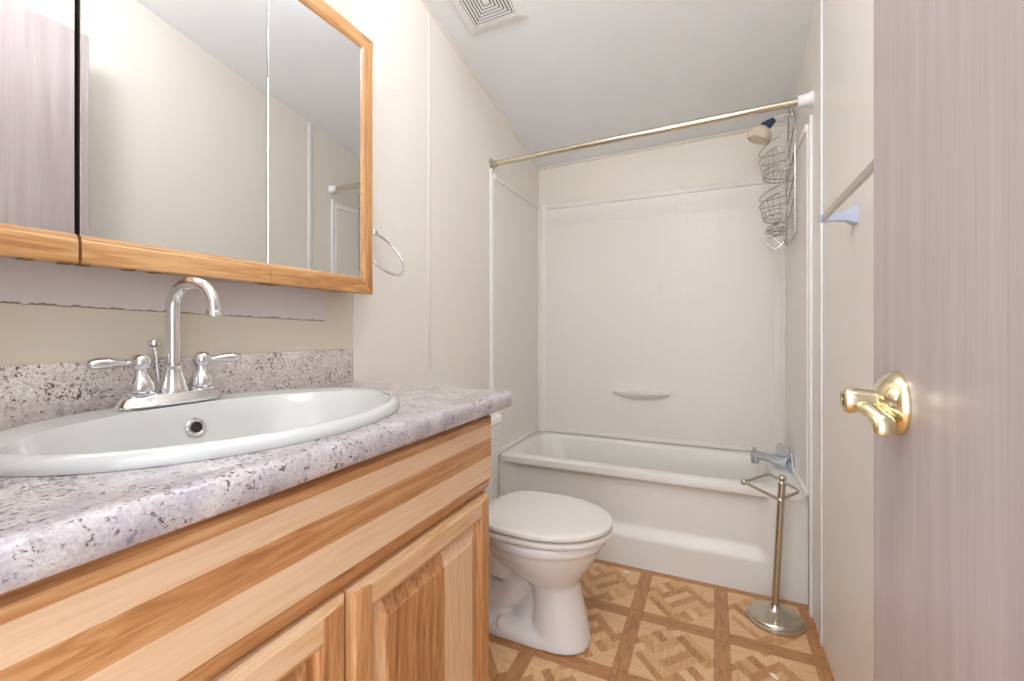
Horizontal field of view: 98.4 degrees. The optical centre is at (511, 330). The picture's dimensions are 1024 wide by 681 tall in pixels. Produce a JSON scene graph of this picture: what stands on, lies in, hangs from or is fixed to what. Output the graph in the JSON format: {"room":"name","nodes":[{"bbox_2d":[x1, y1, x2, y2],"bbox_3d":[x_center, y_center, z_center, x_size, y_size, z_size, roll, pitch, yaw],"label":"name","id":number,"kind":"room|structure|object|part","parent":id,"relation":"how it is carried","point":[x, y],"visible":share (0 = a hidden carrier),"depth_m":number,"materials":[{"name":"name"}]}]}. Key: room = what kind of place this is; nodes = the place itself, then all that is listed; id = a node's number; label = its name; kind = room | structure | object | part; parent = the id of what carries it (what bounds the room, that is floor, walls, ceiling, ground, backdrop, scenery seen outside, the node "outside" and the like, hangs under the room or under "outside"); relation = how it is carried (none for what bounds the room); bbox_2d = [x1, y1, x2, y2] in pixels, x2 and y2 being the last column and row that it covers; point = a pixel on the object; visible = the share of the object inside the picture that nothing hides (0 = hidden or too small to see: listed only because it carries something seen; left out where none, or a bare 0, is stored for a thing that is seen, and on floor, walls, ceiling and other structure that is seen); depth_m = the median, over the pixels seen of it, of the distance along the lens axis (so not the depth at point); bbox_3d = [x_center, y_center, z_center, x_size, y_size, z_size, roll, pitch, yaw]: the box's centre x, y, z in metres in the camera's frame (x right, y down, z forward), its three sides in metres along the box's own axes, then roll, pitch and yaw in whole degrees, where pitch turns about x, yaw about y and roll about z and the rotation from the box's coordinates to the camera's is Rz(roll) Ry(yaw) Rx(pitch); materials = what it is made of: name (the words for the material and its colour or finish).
{"room":"bathroom","nodes":[
{"label":"bathroom","id":0,"kind":"room"},
{"bbox_2d":[0,0,538,497],"bbox_3d":[-0.433,-0.255,1.651,0.104,2.679,2.880,0,0,25],"label":"wall","id":1,"kind":"structure","parent":0,"point":[50,312],"depth_m":1.54,"materials":[{"name":"paint"}]},
{"bbox_2d":[0,349,351,429],"bbox_3d":[-0.699,0.106,0.932,0.020,0.102,0.950,0,0,25],"label":"backsplash","id":2,"kind":"structure","parent":1,"relation":"attached to","point":[29,393],"depth_m":0.82,"materials":[{"name":"laminate"}]},
{"bbox_2d":[0,0,372,294],"bbox_3d":[-0.671,-0.485,0.888,0.107,0.757,0.996,0,0,25],"label":"upper cabinet","id":3,"kind":"object","parent":1,"relation":"attached to","point":[226,140],"visible":1,"depth_m":0.86,"materials":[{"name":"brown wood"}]},
{"bbox_2d":[0,0,74,233],"bbox_3d":[-0.764,-0.486,0.584,0.006,0.673,0.283,0,0,25],"label":"mirror glass","id":4,"kind":"object","parent":3,"relation":"on","point":[37,37],"depth_m":0.67,"materials":[{"name":"white"}]},
{"bbox_3d":[-0.774,-0.133,0.566,0.026,0.047,0.325,0,0,25],"label":"rail","id":5,"kind":"part","parent":3,"relation":"part of","materials":[{"name":"brown wood"}]},
{"bbox_3d":[-0.643,-0.486,0.872,0.014,0.747,0.331,0,0,25],"label":"door","id":6,"kind":"part","parent":3,"relation":"part of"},
{"bbox_3d":[-0.636,-0.133,0.868,0.026,0.047,0.331,0,0,25],"label":"rail","id":7,"kind":"part","parent":3,"relation":"part of","materials":[{"name":"brown wood"}]},
{"bbox_2d":[79,0,266,262],"bbox_3d":[-0.634,-0.486,0.868,0.006,0.673,0.330,0,0,25],"label":"mirror glass","id":8,"kind":"object","parent":3,"relation":"on","point":[173,93],"depth_m":0.84,"materials":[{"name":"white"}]},
{"bbox_2d":[267,0,359,277],"bbox_3d":[-0.503,-0.486,1.152,0.006,0.673,0.291,0,0,25],"label":"mirror glass","id":9,"kind":"object","parent":3,"relation":"on","point":[313,60],"depth_m":1.13,"materials":[{"name":"white"}]},
{"bbox_3d":[-0.496,-0.133,1.172,0.026,0.047,0.334,0,0,25],"label":"rail","id":10,"kind":"part","parent":3,"relation":"part of","materials":[{"name":"brown wood"}]},
{"bbox_3d":[-0.496,-0.841,1.172,0.026,0.047,0.334,0,0,25],"label":"rail","id":11,"kind":"part","parent":3,"relation":"part of","materials":[{"name":"brown wood"}]},
{"bbox_2d":[372,229,404,276],"bbox_3d":[-0.419,-0.255,1.412,0.121,0.168,0.173,0,0,25],"label":"towel ring","id":12,"kind":"object","parent":1,"relation":"attached to","point":[374,232],"visible":0.65,"depth_m":1.43,"materials":[{"name":"silver metal"}]},
{"bbox_2d":[428,11,430,369],"bbox_3d":[-0.327,-0.560,1.756,0.001,1.431,0.022,0,0,25],"label":"trim","id":13,"kind":"structure","parent":1,"relation":"attached to","point":[429,14],"depth_m":1.75,"materials":[{"name":"paint"}]},
{"bbox_2d":[421,0,539,169],"bbox_3d":[-0.169,-1.198,2.091,0.010,0.327,1.660,0,0,25],"label":"trim","id":14,"kind":"structure","parent":1,"relation":"attached to","point":[424,2],"depth_m":2.06,"materials":[{"name":"plastic"}]},
{"bbox_2d":[490,168,492,389],"bbox_3d":[-0.105,0.133,2.230,0.010,1.905,0.015,0,0,25],"label":"trim","id":15,"kind":"structure","parent":1,"relation":"attached to","point":[491,169],"depth_m":2.22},
{"bbox_2d":[425,0,815,167],"bbox_3d":[0.234,-1.346,1.345,1.572,0.642,2.880,0,0,25],"label":"ceiling","id":16,"kind":"structure","parent":0,"point":[568,72],"depth_m":1.96,"materials":[{"name":"white paint"}]},
{"bbox_2d":[451,0,527,35],"bbox_3d":[-0.102,-1.269,1.692,0.252,0.060,0.252,0,0,25],"label":"ceiling vent","id":17,"kind":"object","parent":16,"relation":"in","point":[480,16],"visible":1,"depth_m":1.74,"materials":[{"name":"white plastic"}]},
{"bbox_2d":[489,559,833,680],"bbox_3d":[-0.033,1.115,0.764,1.572,0.060,4.160,0,0,25],"label":"floor","id":18,"kind":"structure","parent":0,"point":[645,625],"depth_m":1.53,"materials":[{"name":"plastic"}]},
{"bbox_2d":[0,415,490,680],"bbox_3d":[-0.475,0.642,0.821,0.518,0.885,0.895,0,0,25],"label":"vanity cabinet","id":19,"kind":"object","parent":18,"relation":"on","point":[376,568],"visible":0.9,"depth_m":0.61,"materials":[{"name":"brown wood"}]},
{"bbox_2d":[0,349,511,594],"bbox_3d":[-0.453,0.126,0.820,0.560,0.141,0.952,0,0,25],"label":"countertop","id":20,"kind":"structure","parent":19,"relation":"on","point":[50,526],"depth_m":0.54,"materials":[{"name":"stone"}]},
{"bbox_2d":[84,277,240,410],"bbox_3d":[-0.656,0.017,0.855,0.219,0.241,0.150,0,0,-28],"label":"sink faucet","id":21,"kind":"object","parent":20,"relation":"on","point":[172,388],"visible":1,"depth_m":0.84,"materials":[{"name":"silver metal"}]},
{"bbox_3d":[-0.703,0.056,0.772,0.025,0.022,0.066,0,0,25],"label":"lever","id":22,"kind":"part","parent":21,"relation":"part of","materials":[{"name":"silver metal"}]},
{"bbox_3d":[-0.678,0.080,0.807,0.048,0.075,0.048,0,0,25],"label":"handle","id":23,"kind":"part","parent":21,"relation":"part of","materials":[{"name":"silver metal"}]},
{"bbox_3d":[-0.695,0.071,0.858,0.021,0.110,0.021,0,0,25],"label":"drain lift rod","id":24,"kind":"part","parent":21,"relation":"part of","materials":[{"name":"silver metal"}]},
{"bbox_3d":[-0.656,0.127,0.855,0.063,0.023,0.189,0,0,25],"label":"plate","id":25,"kind":"part","parent":21,"relation":"part of","materials":[{"name":"silver metal"}]},
{"bbox_3d":[-0.615,0.007,0.851,0.133,0.220,0.050,0,0,5],"label":"spout","id":26,"kind":"part","parent":21,"relation":"part of","materials":[{"name":"silver metal"}]},
{"bbox_3d":[-0.634,0.080,0.903,0.048,0.075,0.048,0,0,25],"label":"handle","id":27,"kind":"part","parent":21,"relation":"part of","materials":[{"name":"silver metal"}]},
{"bbox_3d":[-0.610,0.056,0.938,0.025,0.022,0.066,0,0,25],"label":"lever","id":28,"kind":"part","parent":21,"relation":"part of","materials":[{"name":"silver metal"}]},
{"bbox_2d":[0,388,399,476],"bbox_3d":[-0.480,0.221,0.776,0.488,0.168,0.634,0,0,25],"label":"sink","id":29,"kind":"object","parent":20,"relation":"in","point":[101,440],"visible":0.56,"depth_m":0.72,"materials":[{"name":"ceramic"}]},
{"bbox_3d":[-0.348,0.435,0.499,0.020,0.057,0.414,0,0,25],"label":"rail","id":30,"kind":"part","parent":19,"relation":"part of","materials":[{"name":"brown wood"}]},
{"bbox_3d":[-0.348,0.693,0.500,0.016,0.466,0.306,0,0,25],"label":"raised panel","id":31,"kind":"part","parent":19,"relation":"part of","materials":[{"name":"brown wood"}]},
{"bbox_3d":[-0.267,0.598,0.725,0.020,0.795,0.895,0,0,25],"label":"frame","id":32,"kind":"part","parent":19,"relation":"part of","materials":[{"name":"brown wood"}]},
{"bbox_3d":[-0.161,0.435,0.906,0.020,0.057,0.472,0,0,25],"label":"rail","id":33,"kind":"part","parent":19,"relation":"part of","materials":[{"name":"brown wood"}]},
{"bbox_3d":[-0.161,0.693,0.906,0.016,0.466,0.364,0,0,25],"label":"raised panel","id":34,"kind":"part","parent":19,"relation":"part of","materials":[{"name":"brown wood"}]},
{"bbox_2d":[484,413,612,654],"bbox_3d":[0.021,0.720,1.638,0.700,0.732,0.426,0,0,25],"label":"toilet","id":35,"kind":"object","parent":18,"relation":"on","point":[542,545],"visible":0.67,"depth_m":1.50,"materials":[{"name":"porcelain"},{"name":"plastic"}]},
{"bbox_3d":[-0.213,0.545,1.745,0.183,0.310,0.410,0,0,25],"label":"tank","id":36,"kind":"part","parent":35,"relation":"part of","materials":[{"name":"white ceramic"}]},
{"bbox_3d":[-0.209,0.372,1.743,0.191,0.036,0.426,0,0,25],"label":"tank lid","id":37,"kind":"part","parent":35,"relation":"part of","materials":[{"name":"white ceramic"}]},
{"bbox_3d":[0.010,0.893,1.643,0.676,0.387,0.371,0,0,25],"label":"bowl","id":38,"kind":"part","parent":35,"relation":"part of","materials":[{"name":"white ceramic"}]},
{"bbox_3d":[0.133,0.684,1.586,0.448,0.021,0.380,0,0,25],"label":"seat","id":39,"kind":"part","parent":35,"relation":"part of","materials":[{"name":"plastic"}]},
{"bbox_3d":[0.127,0.673,1.589,0.465,0.048,0.384,0,0,25],"label":"lid","id":40,"kind":"part","parent":35,"relation":"part of","materials":[{"name":"plastic"}]},
{"bbox_2d":[499,431,807,604],"bbox_3d":[0.669,0.861,2.287,1.364,0.448,0.575,0,0,25],"label":"bathtub","id":41,"kind":"object","parent":18,"relation":"on","point":[684,511],"visible":0.69,"depth_m":2.01,"materials":[{"name":"ceramic"}]},
{"bbox_2d":[499,431,807,502],"bbox_3d":[0.669,0.815,2.287,1.364,0.355,0.575,0,0,25],"label":"basin","id":42,"kind":"object","parent":41,"relation":"in","point":[593,469],"depth_m":2.23,"materials":[{"name":"ceramic"}]},
{"bbox_2d":[741,473,805,637],"bbox_3d":[0.988,0.811,1.663,0.198,0.547,0.258,0,0,-13],"label":"toilet paper stand","id":43,"kind":"object","parent":18,"relation":"on","point":[773,617],"visible":1,"depth_m":1.64,"materials":[{"name":"silver metal"}]},
{"bbox_3d":[0.993,0.585,1.672,0.246,0.010,0.178,0,0,-33],"label":"roll arm","id":44,"kind":"part","parent":43,"relation":"part of","materials":[{"name":"silver metal"}]},
{"bbox_2d":[539,125,786,451],"bbox_3d":[0.814,-0.015,2.608,1.372,2.200,0.100,0,0,25],"label":"wall","id":45,"kind":"structure","parent":0,"point":[730,158],"depth_m":2.52,"materials":[{"name":"plastic"}]},
{"bbox_2d":[493,124,808,495],"bbox_3d":[0.655,-0.084,2.259,1.368,1.439,0.668,0,0,25],"label":"tub surround","id":46,"kind":"object","parent":45,"relation":"attached to","point":[670,316],"visible":0.81,"depth_m":2.47,"materials":[{"name":"white plastic"}]},
{"bbox_3d":[0.037,-0.067,2.534,0.014,1.406,0.652,0,0,25],"label":"panel","id":47,"kind":"part","parent":46,"relation":"part of","materials":[{"name":"white plastic"}]},
{"bbox_3d":[0.189,-0.084,2.811,0.058,1.438,0.051,0,0,25],"label":"corner moulding","id":48,"kind":"part","parent":46,"relation":"part of","materials":[{"name":"plastic"}]},
{"bbox_3d":[0.790,-0.067,2.556,1.332,1.406,0.016,0,0,25],"label":"panel","id":49,"kind":"part","parent":46,"relation":"part of","materials":[{"name":"white plastic"}]},
{"bbox_2d":[750,443,793,473],"bbox_3d":[1.209,0.586,2.064,0.173,0.122,0.140,0,0,25],"label":"tub spout","id":50,"kind":"object","parent":46,"relation":"attached to","point":[783,457],"visible":1,"depth_m":2.03,"materials":[{"name":"silver metal"}]},
{"bbox_3d":[1.202,0.593,2.048,0.174,0.101,0.053,0,0,15],"label":"spout","id":51,"kind":"part","parent":50,"relation":"part of","materials":[{"name":"silver metal"}]},
{"bbox_2d":[759,107,795,248],"bbox_3d":[1.193,-0.688,2.005,0.128,0.648,0.247,0,0,25],"label":"shower caddy","id":52,"kind":"object","parent":46,"relation":"attached to","point":[794,127],"visible":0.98,"depth_m":1.95,"materials":[{"name":"silver metal"}]},
{"bbox_2d":[759,177,793,228],"bbox_3d":[1.191,-0.569,2.006,0.124,0.178,0.245,0,0,25],"label":"basket","id":53,"kind":"object","parent":52,"relation":"on","point":[787,199],"depth_m":1.95,"materials":[{"name":"silver metal"}]},
{"bbox_2d":[759,127,793,189],"bbox_3d":[1.191,-0.766,2.006,0.124,0.205,0.245,0,0,25],"label":"basket","id":54,"kind":"object","parent":52,"relation":"on","point":[761,166],"depth_m":1.98,"materials":[{"name":"silver metal"}]},
{"bbox_2d":[765,215,793,235],"bbox_3d":[1.202,-0.472,2.001,0.095,0.051,0.215,0,0,25],"label":"basket","id":55,"kind":"object","parent":52,"relation":"on","point":[775,223],"depth_m":1.96,"materials":[{"name":"silver metal"}]},
{"bbox_3d":[1.245,-0.702,1.981,0.013,0.619,0.247,0,0,25],"label":"hanging frame","id":56,"kind":"part","parent":52,"relation":"part of","materials":[{"name":"silver metal"}]},
{"bbox_3d":[1.377,-0.084,2.265,0.058,1.438,0.051,0,0,25],"label":"corner moulding","id":57,"kind":"part","parent":46,"relation":"part of","materials":[{"name":"plastic"}]},
{"bbox_3d":[1.273,-0.067,1.983,0.016,1.406,0.621,0,0,25],"label":"panel","id":58,"kind":"part","parent":46,"relation":"part of","materials":[{"name":"white plastic"}]},
{"bbox_2d":[539,121,786,170],"bbox_3d":[0.790,-1.054,2.558,1.372,0.044,0.012,0,0,25],"label":"trim","id":59,"kind":"structure","parent":45,"relation":"attached to","point":[785,122],"depth_m":2.53,"materials":[{"name":"plastic"}]},
{"bbox_2d":[787,0,873,680],"bbox_3d":[0.903,-0.270,1.038,0.100,2.709,2.880,0,0,25],"label":"wall","id":60,"kind":"structure","parent":0,"point":[848,25],"depth_m":1.28,"materials":[{"name":"paint"}]},
{"bbox_2d":[489,91,813,169],"bbox_3d":[0.518,-0.862,1.959,1.370,0.093,0.062,0,0,25],"label":"shower curtain rod","id":61,"kind":"object","parent":60,"relation":"attached to","point":[805,100],"visible":1,"depth_m":1.87,"materials":[{"name":"silver metal"}]},
{"bbox_2d":[747,109,792,144],"bbox_3d":[1.202,-0.947,2.064,0.185,0.137,0.104,0,0,25],"label":"shower","id":62,"kind":"object","parent":60,"relation":"attached to","point":[759,135],"visible":0.91,"depth_m":2.05,"materials":[{"name":"beige plastic"}]},
{"bbox_3d":[1.251,-0.990,2.044,0.079,0.052,0.052,0,0,25],"label":"shower arm","id":63,"kind":"part","parent":62,"relation":"part of","materials":[{"name":"silver metal"}]},
{"bbox_2d":[809,115,812,616],"bbox_3d":[1.140,0.133,1.687,0.010,1.905,0.027,0,0,25],"label":"trim","id":64,"kind":"structure","parent":60,"relation":"attached to","point":[810,116],"depth_m":1.67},
{"bbox_2d":[819,0,822,645],"bbox_3d":[1.071,-0.072,1.531,0.006,2.315,0.027,0,0,25],"label":"trim","id":65,"kind":"structure","parent":60,"relation":"attached to","point":[820,1],"depth_m":1.52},
{"bbox_2d":[819,159,873,225],"bbox_3d":[0.749,-0.305,0.919,0.080,0.050,0.619,0,0,25],"label":"towel bar","id":66,"kind":"object","parent":60,"relation":"attached to","point":[850,216],"visible":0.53,"depth_m":1.08,"materials":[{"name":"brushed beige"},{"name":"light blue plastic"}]},
{"bbox_2d":[840,0,1023,680],"bbox_3d":[0.374,-0.004,0.330,0.096,2.153,0.740,0,0,25],"label":"door","id":67,"kind":"structure","parent":60,"relation":"in","point":[944,407],"depth_m":0.45,"materials":[{"name":"pink wood"}]},
{"bbox_3d":[0.457,0.102,0.567,0.048,0.056,0.072,0,0,25],"label":"lever handle","id":68,"kind":"part","parent":67,"relation":"part of","materials":[{"name":"gold metal"}]}
]}

